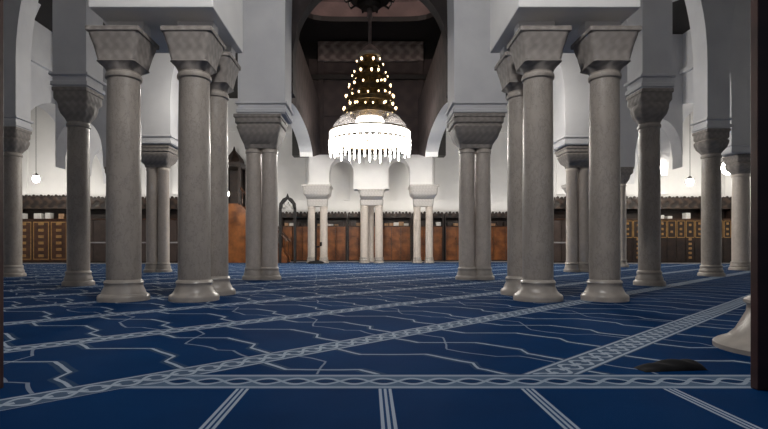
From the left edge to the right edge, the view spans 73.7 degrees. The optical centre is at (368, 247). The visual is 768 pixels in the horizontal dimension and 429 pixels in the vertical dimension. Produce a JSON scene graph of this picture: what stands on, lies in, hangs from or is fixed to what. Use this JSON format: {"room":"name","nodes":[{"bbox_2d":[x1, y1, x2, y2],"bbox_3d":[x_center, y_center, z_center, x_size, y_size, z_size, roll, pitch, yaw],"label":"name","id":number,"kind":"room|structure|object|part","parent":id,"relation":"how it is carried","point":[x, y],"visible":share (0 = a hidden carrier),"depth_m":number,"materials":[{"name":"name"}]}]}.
{"room":"mosque","nodes":[
{"label":"mosque","id":0,"kind":"room"},
{"bbox_2d":[3,0,38,130],"bbox_3d":[-8.640,-5.242,12.400,1.988,4.717,0.640,0,0,0],"label":"wall","id":1,"kind":"structure","parent":0,"point":[18,15],"depth_m":12.16,"materials":[{"name":"white paint"}]},
{"bbox_2d":[31,21,105,183],"bbox_3d":[-11.460,-5.242,19.500,0.880,4.717,7.000,0,0,0],"label":"wall","id":2,"kind":"structure","parent":0,"point":[42,38],"depth_m":17.64,"materials":[{"name":"white paint"}]},
{"bbox_2d":[48,0,106,95],"bbox_3d":[-5.350,-5.242,9.430,1.295,4.717,0.680,0,0,0],"label":"wall","id":3,"kind":"structure","parent":0,"point":[75,64],"depth_m":9.14,"materials":[{"name":"white paint"}]},
{"bbox_2d":[55,67,106,168],"bbox_3d":[-9.925,-5.242,18.500,2.450,4.717,0.600,0,0,0],"label":"wall","id":4,"kind":"structure","parent":0,"point":[99,123],"depth_m":18.20,"materials":[{"name":"white paint"}]},
{"bbox_2d":[22,106,177,197],"bbox_3d":[-11.850,-3.450,24.650,8.700,8.300,3.500,0,0,0],"label":"wall","id":5,"kind":"structure","parent":0,"point":[39,158],"depth_m":23.00,"materials":[{"name":"paint"}]},
{"bbox_2d":[22,263,177,263],"bbox_3d":[-11.800,0.675,22.575,8.400,0.050,0.750,0,0,0],"label":"trim","id":6,"kind":"structure","parent":5,"relation":"attached to","point":[22,263],"depth_m":22.20,"materials":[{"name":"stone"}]},
{"bbox_2d":[103,20,178,149],"bbox_3d":[-6.060,-5.242,14.700,7.500,4.717,1.100,0,0,0],"label":"wall","id":7,"kind":"structure","parent":0,"point":[160,87],"depth_m":14.20,"materials":[{"name":"white paint"}]},
{"bbox_2d":[89,0,242,57],"bbox_3d":[-2.730,-5.202,7.160,1.560,4.797,1.520,0,0,0],"label":"wall","id":8,"kind":"structure","parent":0,"point":[225,17],"depth_m":6.71,"materials":[{"name":"paint"}]},
{"bbox_2d":[235,0,293,123],"bbox_3d":[-2.260,-5.212,11.200,1.231,4.777,1.000,0,0,0],"label":"wall","id":9,"kind":"structure","parent":0,"point":[264,77],"depth_m":10.75,"materials":[{"name":"white paint"}]},
{"bbox_2d":[290,41,319,156],"bbox_3d":[-2.470,-4.760,17.425,0.500,3.680,11.350,0,0,0],"label":"wall","id":10,"kind":"structure","parent":0,"point":[305,106],"depth_m":18.48,"materials":[{"name":"paint"}]},
{"bbox_2d":[35,0,689,97],"bbox_3d":[0.000,-7.700,14.550,32.800,0.200,24.100,0,0,0],"label":"ceiling","id":11,"kind":"structure","parent":0,"point":[680,20],"depth_m":17.49,"materials":[{"name":"black wood"}]},
{"bbox_2d":[32,173,39,182],"bbox_3d":[-13.333,-5.110,20.500,0.299,4.980,0.299,0,0,0],"label":"pendant lantern","id":12,"kind":"object","parent":11,"relation":"hanging from","point":[35,178],"visible":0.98,"depth_m":20.42,"materials":[{"name":"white glass"}]},
{"bbox_2d":[686,176,693,185],"bbox_3d":[12.852,-5.050,20.500,0.299,5.100,0.299,0,0,0],"label":"pendant lantern","id":13,"kind":"object","parent":11,"relation":"hanging from","point":[689,179],"visible":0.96,"depth_m":20.42,"materials":[{"name":"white glass"}]},
{"bbox_2d":[721,160,729,174],"bbox_3d":[14.374,-5.270,20.500,0.552,4.661,0.552,0,0,0],"label":"pendant lantern","id":14,"kind":"object","parent":11,"relation":"hanging from","point":[723,170],"visible":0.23,"depth_m":20.48,"materials":[{"name":"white glass"}]},
{"bbox_2d":[228,98,507,260],"bbox_3d":[0.390,-3.450,26.130,15.780,8.300,0.540,0,0,0],"label":"wall","id":15,"kind":"structure","parent":0,"point":[293,172],"depth_m":26.00,"materials":[{"name":"paint"}]},
{"bbox_2d":[282,211,307,260],"bbox_3d":[-3.550,-0.585,25.580,1.600,2.470,0.500,0,0,0],"label":"cabinet","id":16,"kind":"object","parent":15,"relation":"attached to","point":[301,231],"visible":0.57,"depth_m":25.36,"materials":[{"name":"brown wood"}]},
{"bbox_3d":[-4.043,-0.230,25.392,0.469,1.640,0.065,0,0,0],"label":"door","id":17,"kind":"part","parent":16,"relation":"part of","materials":[{"name":"orange wood"}]},
{"bbox_3d":[-3.550,-0.230,25.392,0.469,1.640,0.065,0,0,0],"label":"door","id":18,"kind":"part","parent":16,"relation":"part of","materials":[{"name":"orange wood"}]},
{"bbox_3d":[-3.057,-0.230,25.392,0.469,1.640,0.065,0,0,0],"label":"door","id":19,"kind":"part","parent":16,"relation":"part of","materials":[{"name":"orange wood"}]},
{"bbox_2d":[383,211,410,260],"bbox_3d":[1.350,-0.585,25.580,1.500,2.470,0.500,0,0,0],"label":"cabinet","id":20,"kind":"object","parent":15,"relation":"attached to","point":[396,239],"visible":0.96,"depth_m":25.36,"materials":[{"name":"brown wood"}]},
{"bbox_3d":[0.890,-0.230,25.392,0.436,1.640,0.065,0,0,0],"label":"door","id":21,"kind":"part","parent":20,"relation":"part of","materials":[{"name":"orange wood"}]},
{"bbox_3d":[1.350,-0.230,25.392,0.436,1.640,0.065,0,0,0],"label":"door","id":22,"kind":"part","parent":20,"relation":"part of","materials":[{"name":"orange wood"}]},
{"bbox_3d":[1.810,-0.230,25.392,0.436,1.640,0.065,0,0,0],"label":"door","id":23,"kind":"part","parent":20,"relation":"part of","materials":[{"name":"orange wood"}]},
{"bbox_2d":[291,261,506,261],"bbox_3d":[0.000,0.675,25.475,14.800,0.050,0.950,0,0,0],"label":"trim","id":24,"kind":"structure","parent":15,"relation":"attached to","point":[291,261],"depth_m":25.00,"materials":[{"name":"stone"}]},
{"bbox_2d":[412,211,443,260],"bbox_3d":[2.925,-0.585,25.580,1.550,2.470,0.500,0,0,0],"label":"cabinet","id":25,"kind":"object","parent":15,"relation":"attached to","point":[438,231],"visible":0.62,"depth_m":25.36,"materials":[{"name":"brown wood"}]},
{"bbox_3d":[2.448,-0.230,25.392,0.453,1.640,0.065,0,0,0],"label":"door","id":26,"kind":"part","parent":25,"relation":"part of","materials":[{"name":"orange wood"}]},
{"bbox_3d":[2.925,-0.230,25.392,0.453,1.640,0.065,0,0,0],"label":"door","id":27,"kind":"part","parent":25,"relation":"part of","materials":[{"name":"orange wood"}]},
{"bbox_3d":[3.402,-0.230,25.392,0.453,1.640,0.065,0,0,0],"label":"door","id":28,"kind":"part","parent":25,"relation":"part of","materials":[{"name":"orange wood"}]},
{"bbox_2d":[444,212,458,260],"bbox_3d":[4.625,-0.585,25.580,1.750,2.470,0.500,0,0,0],"label":"cabinet","id":29,"kind":"object","parent":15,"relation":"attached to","point":[451,233],"visible":0.48,"depth_m":25.37,"materials":[{"name":"brown wood"}]},
{"bbox_3d":[4.082,-0.230,25.392,0.519,1.640,0.065,0,0,0],"label":"door","id":30,"kind":"part","parent":29,"relation":"part of","materials":[{"name":"orange wood"}]},
{"bbox_3d":[4.625,-0.230,25.392,0.519,1.640,0.065,0,0,0],"label":"door","id":31,"kind":"part","parent":29,"relation":"part of","materials":[{"name":"orange wood"}]},
{"bbox_2d":[491,211,506,260],"bbox_3d":[6.475,-0.585,25.580,1.850,2.470,0.500,0,0,0],"label":"cabinet","id":32,"kind":"object","parent":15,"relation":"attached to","point":[498,233],"visible":0.44,"depth_m":25.37,"materials":[{"name":"brown wood"}]},
{"bbox_3d":[5.898,-0.230,25.392,0.553,1.640,0.065,0,0,0],"label":"door","id":33,"kind":"part","parent":32,"relation":"part of","materials":[{"name":"orange wood"}]},
{"bbox_3d":[6.475,-0.230,25.392,0.553,1.640,0.065,0,0,0],"label":"door","id":34,"kind":"part","parent":32,"relation":"part of","materials":[{"name":"orange wood"}]},
{"bbox_3d":[7.052,-0.230,25.392,0.553,1.640,0.065,0,0,0],"label":"door","id":35,"kind":"part","parent":32,"relation":"part of","materials":[{"name":"orange wood"}]},
{"bbox_2d":[292,42,445,157],"bbox_3d":[0.000,-6.910,23.600,7.000,5.380,0.600,0,0,0],"label":"wall","id":36,"kind":"structure","parent":0,"point":[310,49],"depth_m":23.30,"materials":[{"name":"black paint"}]},
{"bbox_2d":[318,41,423,61],"bbox_3d":[0.075,-8.850,23.070,4.750,0.860,0.180,0,0,0],"label":"trim","id":37,"kind":"structure","parent":36,"relation":"attached to","point":[328,51],"depth_m":23.05,"materials":[{"name":"wood"}]},
{"bbox_2d":[291,0,447,97],"bbox_3d":[0.060,-6.525,11.900,5.120,5.950,0.400,0,0,0],"label":"wall","id":38,"kind":"structure","parent":0,"point":[301,9],"depth_m":11.71,"materials":[{"name":"paint"}]},
{"bbox_2d":[299,0,440,41],"bbox_3d":[0.000,-11.080,17.600,7.000,3.440,11.600,0,0,0],"label":"ceiling","id":39,"kind":"structure","parent":0,"point":[315,28],"depth_m":21.35,"materials":[{"name":"black wood"}]},
{"bbox_2d":[329,0,410,162],"bbox_3d":[0.030,-7.970,18.200,2.926,9.460,2.926,0,0,-20],"label":"chandelier","id":40,"kind":"object","parent":39,"relation":"hanging from","point":[369,118],"visible":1,"depth_m":17.80,"materials":[{"name":"glass"}]},
{"bbox_3d":[0.030,-8.850,18.200,1.980,0.700,1.887,0,0,0],"label":"iron crown","id":41,"kind":"part","parent":40,"relation":"part of","materials":[{"name":"metal"}]},
{"bbox_3d":[0.030,-9.900,18.200,0.180,5.600,0.180,0,0,0],"label":"hanging rod","id":42,"kind":"part","parent":40,"relation":"part of","materials":[{"name":"metal"}]},
{"bbox_3d":[0.030,-4.370,18.200,1.040,0.500,1.040,0,0,0],"label":"lamp shade","id":43,"kind":"part","parent":40,"relation":"part of","materials":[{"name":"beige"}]},
{"bbox_3d":[0.030,-5.725,18.200,1.160,2.250,1.160,0,0,0],"label":"stem","id":44,"kind":"part","parent":40,"relation":"part of","materials":[{"name":"gold metal"}]},
{"bbox_2d":[309,59,431,154],"bbox_3d":[0.070,-6.385,23.190,5.580,4.330,0.220,0,0,0],"label":"wall","id":45,"kind":"structure","parent":0,"point":[331,94],"depth_m":23.16,"materials":[{"name":"paint"}]},
{"bbox_2d":[308,155,432,190],"bbox_3d":[0.070,-3.442,23.550,5.660,1.555,0.900,0,0,0],"label":"wall","id":46,"kind":"structure","parent":0,"point":[373,174],"depth_m":23.15,"materials":[{"name":"paint"}]},
{"bbox_2d":[418,33,447,156],"bbox_3d":[2.470,-4.760,17.425,0.500,3.680,11.350,0,0,0],"label":"wall","id":47,"kind":"structure","parent":0,"point":[433,102],"depth_m":18.18,"materials":[{"name":"paint"}]},
{"bbox_2d":[445,0,507,122],"bbox_3d":[2.330,-5.212,11.200,1.321,4.777,1.000,0,0,0],"label":"wall","id":48,"kind":"structure","parent":0,"point":[474,86],"depth_m":10.75,"materials":[{"name":"white paint"}]},
{"bbox_2d":[490,0,640,57],"bbox_3d":[2.635,-5.202,7.160,1.530,4.797,1.520,0,0,0],"label":"wall","id":49,"kind":"structure","parent":0,"point":[506,16],"depth_m":6.71,"materials":[{"name":"paint"}]},
{"bbox_2d":[553,0,676,151],"bbox_3d":[6.030,-5.242,14.800,7.500,4.717,1.100,0,0,0],"label":"wall","id":50,"kind":"structure","parent":0,"point":[571,88],"depth_m":14.30,"materials":[{"name":"white paint"}]},
{"bbox_2d":[553,111,724,197],"bbox_3d":[11.850,-3.450,24.650,8.700,8.300,3.500,0,0,0],"label":"wall","id":51,"kind":"structure","parent":0,"point":[674,184],"depth_m":23.00,"materials":[{"name":"paint"}]},
{"bbox_2d":[554,196,565,262],"bbox_3d":[8.450,-0.815,22.655,1.600,2.930,0.510,0,0,0],"label":"cabinet","id":52,"kind":"object","parent":51,"relation":"attached to","point":[559,203],"visible":0.3,"depth_m":22.44,"materials":[{"name":"brown wood"}]},
{"bbox_3d":[8.080,-0.320,22.471,0.716,1.820,0.050,0,0,0],"label":"door","id":53,"kind":"part","parent":52,"relation":"part of","materials":[{"name":"wood"}]},
{"bbox_3d":[8.820,-0.320,22.471,0.716,1.820,0.050,0,0,0],"label":"door","id":54,"kind":"part","parent":52,"relation":"part of","materials":[{"name":"wood"}]},
{"bbox_2d":[626,196,637,262],"bbox_3d":[11.800,-0.815,22.655,1.500,2.930,0.510,0,0,0],"label":"cabinet","id":55,"kind":"object","parent":51,"relation":"attached to","point":[631,202],"visible":0.39,"depth_m":22.44,"materials":[{"name":"brown wood"}]},
{"bbox_3d":[11.340,-0.320,22.471,0.436,1.820,0.050,0,0,0],"label":"door","id":56,"kind":"part","parent":55,"relation":"part of","materials":[{"name":"brown wood"}]},
{"bbox_3d":[11.800,-0.320,22.471,0.436,1.820,0.050,0,0,0],"label":"door","id":57,"kind":"part","parent":55,"relation":"part of","materials":[{"name":"brown wood"}]},
{"bbox_2d":[554,263,729,263],"bbox_3d":[11.800,0.675,22.575,8.400,0.050,0.750,0,0,0],"label":"trim","id":58,"kind":"structure","parent":51,"relation":"attached to","point":[554,263],"depth_m":22.20,"materials":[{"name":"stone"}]},
{"bbox_2d":[661,196,700,262],"bbox_3d":[13.675,-0.815,22.655,2.150,2.930,0.510,0,0,0],"label":"cabinet","id":59,"kind":"object","parent":51,"relation":"attached to","point":[680,238],"visible":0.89,"depth_m":22.44,"materials":[{"name":"brown wood"}]},
{"bbox_3d":[12.863,-0.320,22.471,0.382,1.820,0.050,0,0,0],"label":"door","id":60,"kind":"part","parent":59,"relation":"part of","materials":[{"name":"brown wood"}]},
{"bbox_3d":[13.269,-0.320,22.471,0.382,1.820,0.050,0,0,0],"label":"door","id":61,"kind":"part","parent":59,"relation":"part of","materials":[{"name":"brown wood"}]},
{"bbox_3d":[13.675,-0.320,22.471,0.382,1.820,0.050,0,0,0],"label":"door","id":62,"kind":"part","parent":59,"relation":"part of","materials":[{"name":"brown wood"}]},
{"bbox_2d":[661,219,700,219],"bbox_3d":[13.675,-1.260,22.655,2.150,0.040,0.510,0,0,0],"label":"shelf","id":63,"kind":"object","parent":59,"relation":"attached to","point":[661,219],"depth_m":22.40,"materials":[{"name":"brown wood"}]},
{"bbox_2d":[682,213,690,218],"bbox_3d":[14.000,-1.412,22.587,0.200,0.260,0.285,0,0,0],"label":"book","id":64,"kind":"object","parent":59,"relation":"on","point":[684,215],"visible":0.91,"depth_m":22.45,"materials":[{"name":"white paper"}]},
{"bbox_3d":[14.081,-0.320,22.471,0.382,1.820,0.050,0,0,0],"label":"door","id":65,"kind":"part","parent":59,"relation":"part of","materials":[{"name":"brown wood"}]},
{"bbox_3d":[14.487,-0.320,22.471,0.382,1.820,0.050,0,0,0],"label":"door","id":66,"kind":"part","parent":59,"relation":"part of","materials":[{"name":"brown wood"}]},
{"bbox_2d":[721,196,731,262],"bbox_3d":[15.375,-0.815,22.655,1.150,2.930,0.510,0,0,0],"label":"cabinet","id":67,"kind":"object","parent":51,"relation":"attached to","point":[726,202],"visible":0.38,"depth_m":22.44,"materials":[{"name":"brown wood"}]},
{"bbox_3d":[15.375,-0.320,22.471,0.319,1.820,0.050,0,0,0],"label":"door","id":68,"kind":"part","parent":67,"relation":"part of","materials":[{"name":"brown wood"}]},
{"bbox_3d":[15.718,-0.320,22.471,0.319,1.820,0.050,0,0,0],"label":"door","id":69,"kind":"part","parent":67,"relation":"part of","materials":[{"name":"brown wood"}]},
{"bbox_2d":[624,0,676,96],"bbox_3d":[5.200,-5.242,9.500,1.235,4.717,0.640,0,0,0],"label":"wall","id":70,"kind":"structure","parent":0,"point":[650,66],"depth_m":9.23,"materials":[{"name":"white paint"}]},
{"bbox_2d":[620,34,682,168],"bbox_3d":[9.925,-5.242,18.500,2.450,4.717,0.600,0,0,0],"label":"wall","id":71,"kind":"structure","parent":0,"point":[672,123],"depth_m":18.20,"materials":[{"name":"white paint"}]},
{"bbox_2d":[627,30,727,183],"bbox_3d":[11.460,-5.242,19.500,0.880,4.717,7.000,0,0,0],"label":"wall","id":72,"kind":"structure","parent":0,"point":[687,71],"depth_m":18.15,"materials":[{"name":"white paint"}]},
{"bbox_2d":[685,0,735,132],"bbox_3d":[8.420,-5.242,12.600,1.988,4.717,0.640,0,0,0],"label":"wall","id":73,"kind":"structure","parent":0,"point":[710,21],"depth_m":12.33,"materials":[{"name":"white paint"}]},
{"bbox_2d":[721,0,750,155],"bbox_3d":[11.550,-5.242,15.750,2.598,4.717,0.600,0,0,0],"label":"wall","id":74,"kind":"structure","parent":0,"point":[740,45],"depth_m":15.50,"materials":[{"name":"white paint"}]},
{"bbox_2d":[725,173,750,260],"bbox_3d":[16.200,-3.450,12.750,0.400,8.300,20.500,0,0,0],"label":"wall","id":75,"kind":"structure","parent":0,"point":[728,180],"depth_m":22.66,"materials":[{"name":"paint"}]},
{"bbox_3d":[0.000,0.800,11.800,32.800,0.200,29.600,0,0,0],"label":"floor","id":76,"kind":"structure","parent":0,"visible":0},
{"bbox_2d":[0,262,767,428],"bbox_3d":[0.000,0.694,11.250,32.000,0.012,27.500,0,0,0],"label":"carpet","id":77,"kind":"object","parent":76,"relation":"on","point":[331,345],"visible":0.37,"depth_m":3.37,"materials":[{"name":"carpet"}]},
{"bbox_2d":[3,126,31,276],"bbox_3d":[-8.640,-1.096,12.400,0.633,3.568,0.633,0,0,0],"label":"marble column","id":78,"kind":"structure","parent":77,"relation":"on","point":[16,142],"depth_m":12.23,"materials":[{"name":"stone"}]},
{"bbox_2d":[22,194,66,262],"bbox_3d":[-14.375,-0.850,22.655,2.450,3.000,0.510,0,0,0],"label":"cabinet","id":79,"kind":"object","parent":77,"relation":"on","point":[44,240],"visible":0.77,"depth_m":22.44,"materials":[{"name":"brown wood"}]},
{"bbox_2d":[22,213,27,218],"bbox_3d":[-15.300,-1.402,22.587,0.320,0.240,0.285,0,0,0],"label":"book","id":80,"kind":"object","parent":79,"relation":"on","point":[25,216],"visible":0.45,"depth_m":22.57,"materials":[{"name":"white paper"}]},
{"bbox_3d":[-15.152,-0.320,22.471,0.753,1.820,0.050,0,0,0],"label":"door","id":81,"kind":"part","parent":79,"relation":"part of","materials":[{"name":"brown wood"}]},
{"bbox_2d":[34,213,44,218],"bbox_3d":[-14.550,-1.402,22.587,0.300,0.240,0.285,0,0,0],"label":"book","id":82,"kind":"object","parent":79,"relation":"on","point":[36,215],"visible":0.91,"depth_m":22.45,"materials":[{"name":"white paper"}]},
{"bbox_3d":[-14.375,-0.320,22.471,0.753,1.820,0.050,0,0,0],"label":"door","id":83,"kind":"part","parent":79,"relation":"part of","materials":[{"name":"brown wood"}]},
{"bbox_2d":[23,219,65,219],"bbox_3d":[-14.375,-1.260,22.655,2.450,0.040,0.510,0,0,0],"label":"shelf","id":84,"kind":"object","parent":79,"relation":"attached to","point":[23,219],"depth_m":22.40,"materials":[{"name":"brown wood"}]},
{"bbox_2d":[45,213,53,218],"bbox_3d":[-14.100,-1.412,22.587,0.220,0.260,0.285,0,0,0],"label":"book","id":85,"kind":"object","parent":79,"relation":"on","point":[47,215],"visible":0.91,"depth_m":22.45,"materials":[{"name":"white paper"}]},
{"bbox_3d":[-13.598,-0.320,22.471,0.753,1.820,0.050,0,0,0],"label":"door","id":86,"kind":"part","parent":79,"relation":"part of","materials":[{"name":"brown wood"}]},
{"bbox_2d":[59,214,65,218],"bbox_3d":[-13.500,-1.392,22.587,0.240,0.220,0.285,0,0,0],"label":"book","id":87,"kind":"object","parent":79,"relation":"on","point":[61,216],"visible":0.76,"depth_m":22.44,"materials":[{"name":"paper"}]},
{"bbox_2d":[52,87,103,285],"bbox_3d":[-5.350,-1.096,9.430,0.620,3.568,0.620,0,0,0],"label":"marble column","id":88,"kind":"structure","parent":77,"relation":"on","point":[79,106],"depth_m":9.26,"materials":[{"name":"stone"}]},
{"bbox_2d":[90,196,105,262],"bbox_3d":[-12.100,-0.815,22.655,2.000,2.930,0.510,0,0,0],"label":"cabinet","id":89,"kind":"object","parent":77,"relation":"on","point":[97,204],"visible":0.36,"depth_m":22.44,"materials":[{"name":"brown wood"}]},
{"bbox_3d":[-12.570,-0.320,22.471,0.916,1.820,0.050,0,0,0],"label":"door","id":90,"kind":"part","parent":89,"relation":"part of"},
{"bbox_3d":[-11.630,-0.320,22.471,0.916,1.820,0.050,0,0,0],"label":"door","id":91,"kind":"part","parent":89,"relation":"part of","materials":[{"name":"wood"}]},
{"bbox_2d":[85,25,158,302],"bbox_3d":[-3.235,-1.056,6.760,0.670,3.488,0.670,0,0,0],"label":"marble column","id":92,"kind":"structure","parent":77,"relation":"on","point":[126,53],"depth_m":6.57,"materials":[{"name":"stone"}]},
{"bbox_2d":[142,197,145,262],"bbox_3d":[-10.175,-0.815,22.655,1.750,2.930,0.510,0,0,0],"label":"cabinet","id":93,"kind":"object","parent":77,"relation":"on","point":[143,198],"visible":0.02,"depth_m":22.44,"materials":[{"name":"brown wood"}]},
{"bbox_3d":[-9.768,-0.320,22.471,0.791,1.820,0.050,0,0,0],"label":"door","id":94,"kind":"part","parent":93,"relation":"part of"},
{"bbox_2d":[141,146,177,271],"bbox_3d":[-6.060,-1.081,14.700,1.000,3.538,0.950,0,0,0],"label":"column","id":95,"kind":"structure","parent":77,"relation":"on","point":[158,161],"depth_m":14.55,"materials":[{"name":"stone"}]},
{"bbox_2d":[170,196,177,262],"bbox_3d":[-8.450,-0.815,22.655,1.600,2.930,0.510,0,0,0],"label":"cabinet","id":96,"kind":"object","parent":77,"relation":"on","point":[173,201],"visible":0.2,"depth_m":22.44,"materials":[{"name":"brown wood"}]},
{"bbox_3d":[-8.820,-0.320,22.471,0.716,1.820,0.050,0,0,0],"label":"door","id":97,"kind":"part","parent":96,"relation":"part of","materials":[{"name":"wood"}]},
{"bbox_3d":[-8.080,-0.320,22.471,0.716,1.820,0.050,0,0,0],"label":"door","id":98,"kind":"part","parent":96,"relation":"part of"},
{"bbox_2d":[160,26,225,302],"bbox_3d":[-2.305,-1.056,6.760,0.650,3.488,0.650,0,0,0],"label":"marble column","id":99,"kind":"structure","parent":77,"relation":"on","point":[195,52],"depth_m":6.58,"materials":[{"name":"stone"}]},
{"bbox_2d":[210,52,240,295],"bbox_3d":[-2.290,-1.056,7.600,0.630,3.488,0.630,0,0,0],"label":"marble column","id":100,"kind":"structure","parent":77,"relation":"on","point":[222,84],"depth_m":7.44,"materials":[{"name":"stone"}]},
{"bbox_2d":[233,114,287,279],"bbox_3d":[-2.345,-1.066,11.200,1.000,3.508,0.950,0,0,0],"label":"column","id":101,"kind":"structure","parent":77,"relation":"on","point":[260,134],"depth_m":11.04,"materials":[{"name":"stone"}]},
{"bbox_2d":[228,147,295,262],"bbox_3d":[-5.140,-2.062,24.300,3.520,5.500,1.200,0,0,0],"label":"minbar","id":102,"kind":"object","parent":77,"relation":"on","point":[236,165],"visible":0.57,"depth_m":23.75,"materials":[{"name":"orange wood"}]},
{"bbox_3d":[-5.300,-0.687,24.300,3.000,2.750,1.100,0,0,0],"label":"panel","id":103,"kind":"part","parent":102,"relation":"part of","materials":[{"name":"orange wood"}]},
{"bbox_3d":[-4.900,-1.254,24.300,2.275,3.183,1.100,0,0,0],"label":"handrail","id":104,"kind":"part","parent":102,"relation":"part of","materials":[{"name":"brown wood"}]},
{"bbox_2d":[308,213,323,263],"bbox_3d":[-2.360,-0.437,22.750,0.740,2.250,0.740,0,0,0],"label":"stand","id":105,"kind":"object","parent":77,"relation":"on","point":[316,246],"visible":1,"depth_m":22.71,"materials":[{"name":"metal"}]},
{"bbox_2d":[302,184,332,262],"bbox_3d":[-2.360,-1.081,23.550,1.320,3.538,1.254,0,0,0],"label":"column","id":106,"kind":"structure","parent":77,"relation":"on","point":[317,195],"depth_m":23.38,"materials":[{"name":"stone"}]},
{"bbox_2d":[315,211,346,260],"bbox_3d":[-1.900,-0.585,25.580,1.600,2.470,0.500,0,0,0],"label":"cabinet","id":107,"kind":"object","parent":77,"relation":"on","point":[337,235],"visible":0.64,"depth_m":25.36,"materials":[{"name":"brown wood"}]},
{"bbox_3d":[-2.393,-0.230,25.392,0.469,1.640,0.065,0,0,0],"label":"door","id":108,"kind":"part","parent":107,"relation":"part of","materials":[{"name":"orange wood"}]},
{"bbox_3d":[-1.900,-0.230,25.392,0.469,1.640,0.065,0,0,0],"label":"door","id":109,"kind":"part","parent":107,"relation":"part of","materials":[{"name":"orange wood"}]},
{"bbox_3d":[-1.407,-0.230,25.392,0.469,1.640,0.065,0,0,0],"label":"door","id":110,"kind":"part","parent":107,"relation":"part of","materials":[{"name":"orange wood"}]},
{"bbox_2d":[348,211,374,260],"bbox_3d":[-0.250,-0.585,25.580,1.600,2.470,0.500,0,0,0],"label":"cabinet","id":111,"kind":"object","parent":77,"relation":"on","point":[353,231],"visible":0.36,"depth_m":25.36,"materials":[{"name":"brown wood"}]},
{"bbox_3d":[-0.743,-0.230,25.392,0.469,1.640,0.065,0,0,0],"label":"door","id":112,"kind":"part","parent":111,"relation":"part of","materials":[{"name":"orange wood"}]},
{"bbox_3d":[-0.250,-0.230,25.392,0.469,1.640,0.065,0,0,0],"label":"door","id":113,"kind":"part","parent":111,"relation":"part of","materials":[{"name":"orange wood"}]},
{"bbox_3d":[0.243,-0.230,25.392,0.469,1.640,0.065,0,0,0],"label":"door","id":114,"kind":"part","parent":111,"relation":"part of","materials":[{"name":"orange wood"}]},
{"bbox_2d":[358,189,384,262],"bbox_3d":[0.120,-0.986,23.550,1.200,3.348,1.140,0,0,0],"label":"column","id":115,"kind":"structure","parent":77,"relation":"on","point":[369,197],"depth_m":23.37,"materials":[{"name":"stone"}]},
{"bbox_2d":[368,206,374,261],"bbox_3d":[0.100,-0.932,24.650,0.440,3.240,0.440,0,0,0],"label":"column shaft","id":116,"kind":"object","parent":77,"relation":"on","point":[370,208],"visible":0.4,"depth_m":24.54,"materials":[{"name":"stone"}]},
{"bbox_2d":[408,184,438,262],"bbox_3d":[2.490,-1.081,23.550,1.320,3.538,1.254,0,0,0],"label":"column","id":117,"kind":"structure","parent":77,"relation":"on","point":[422,195],"depth_m":23.38,"materials":[{"name":"stone"}]},
{"bbox_2d":[447,113,505,279],"bbox_3d":[2.315,-1.066,11.200,1.080,3.508,1.026,0,0,0],"label":"column","id":118,"kind":"structure","parent":77,"relation":"on","point":[472,133],"depth_m":11.04,"materials":[{"name":"stone"}]},
{"bbox_2d":[494,52,522,295],"bbox_3d":[2.250,-1.056,7.600,0.630,3.488,0.630,0,0,0],"label":"marble column","id":119,"kind":"structure","parent":77,"relation":"on","point":[511,82],"depth_m":7.45,"materials":[{"name":"stone"}]},
{"bbox_2d":[507,26,571,302],"bbox_3d":[2.230,-1.056,6.760,0.650,3.488,0.650,0,0,0],"label":"marble column","id":120,"kind":"structure","parent":77,"relation":"on","point":[536,51],"depth_m":6.58,"materials":[{"name":"stone"}]},
{"bbox_2d":[555,146,588,271],"bbox_3d":[6.030,-1.081,14.800,1.000,3.538,0.950,0,0,0],"label":"column","id":121,"kind":"structure","parent":77,"relation":"on","point":[575,159],"depth_m":14.65,"materials":[{"name":"stone"}]},
{"bbox_2d":[571,26,641,301],"bbox_3d":[3.110,-1.056,6.760,0.650,3.488,0.650,0,0,0],"label":"marble column","id":122,"kind":"structure","parent":77,"relation":"on","point":[601,52],"depth_m":6.59,"materials":[{"name":"stone"}]},
{"bbox_2d":[621,167,633,266],"bbox_3d":[9.100,-1.096,18.500,0.640,3.568,0.640,0,0,0],"label":"marble column","id":123,"kind":"structure","parent":77,"relation":"on","point":[626,172],"depth_m":18.32,"materials":[{"name":"stone"}]},
{"bbox_2d":[626,88,673,285],"bbox_3d":[5.200,-1.096,9.500,0.580,3.568,0.580,0,0,0],"label":"marble column","id":124,"kind":"structure","parent":77,"relation":"on","point":[648,107],"depth_m":9.34,"materials":[{"name":"stone"}]},
{"bbox_2d":[633,359,706,371],"bbox_3d":[1.710,0.661,2.929,0.380,0.053,0.151,0,0,-7],"label":"folded cloth","id":125,"kind":"object","parent":77,"relation":"on","point":[666,365],"visible":1,"depth_m":2.88,"materials":[{"name":"fabric"}]},
{"bbox_2d":[692,128,730,276],"bbox_3d":[8.420,-1.096,12.600,0.648,3.568,0.648,0,0,0],"label":"marble column","id":126,"kind":"structure","parent":77,"relation":"on","point":[709,143],"depth_m":12.42,"materials":[{"name":"stone"}]},
{"bbox_2d":[712,295,750,355],"bbox_3d":[2.870,-1.056,3.420,0.960,3.488,0.960,0,0,0],"label":"marble column","id":127,"kind":"structure","parent":77,"relation":"on","point":[737,340],"depth_m":3.46,"materials":[{"name":"stone"}]},
{"bbox_2d":[723,154,750,269],"bbox_3d":[11.620,-1.096,16.000,0.741,3.568,0.741,0,0,0],"label":"marble column","id":128,"kind":"structure","parent":77,"relation":"on","point":[738,166],"depth_m":15.80,"materials":[{"name":"stone"}]},
{"bbox_3d":[-9.225,-3.457,2.710,13.950,8.287,0.180,0,0,0],"label":"wall","id":129,"kind":"structure","parent":0,"visible":0},
{"bbox_2d":[0,0,767,389],"bbox_3d":[0.000,-2.107,2.538,4.500,5.587,0.165,0,0,0],"label":"door frame","id":130,"kind":"structure","parent":129,"relation":"in","point":[759,8],"depth_m":2.47,"materials":[{"name":"brown wood"}]}
]}

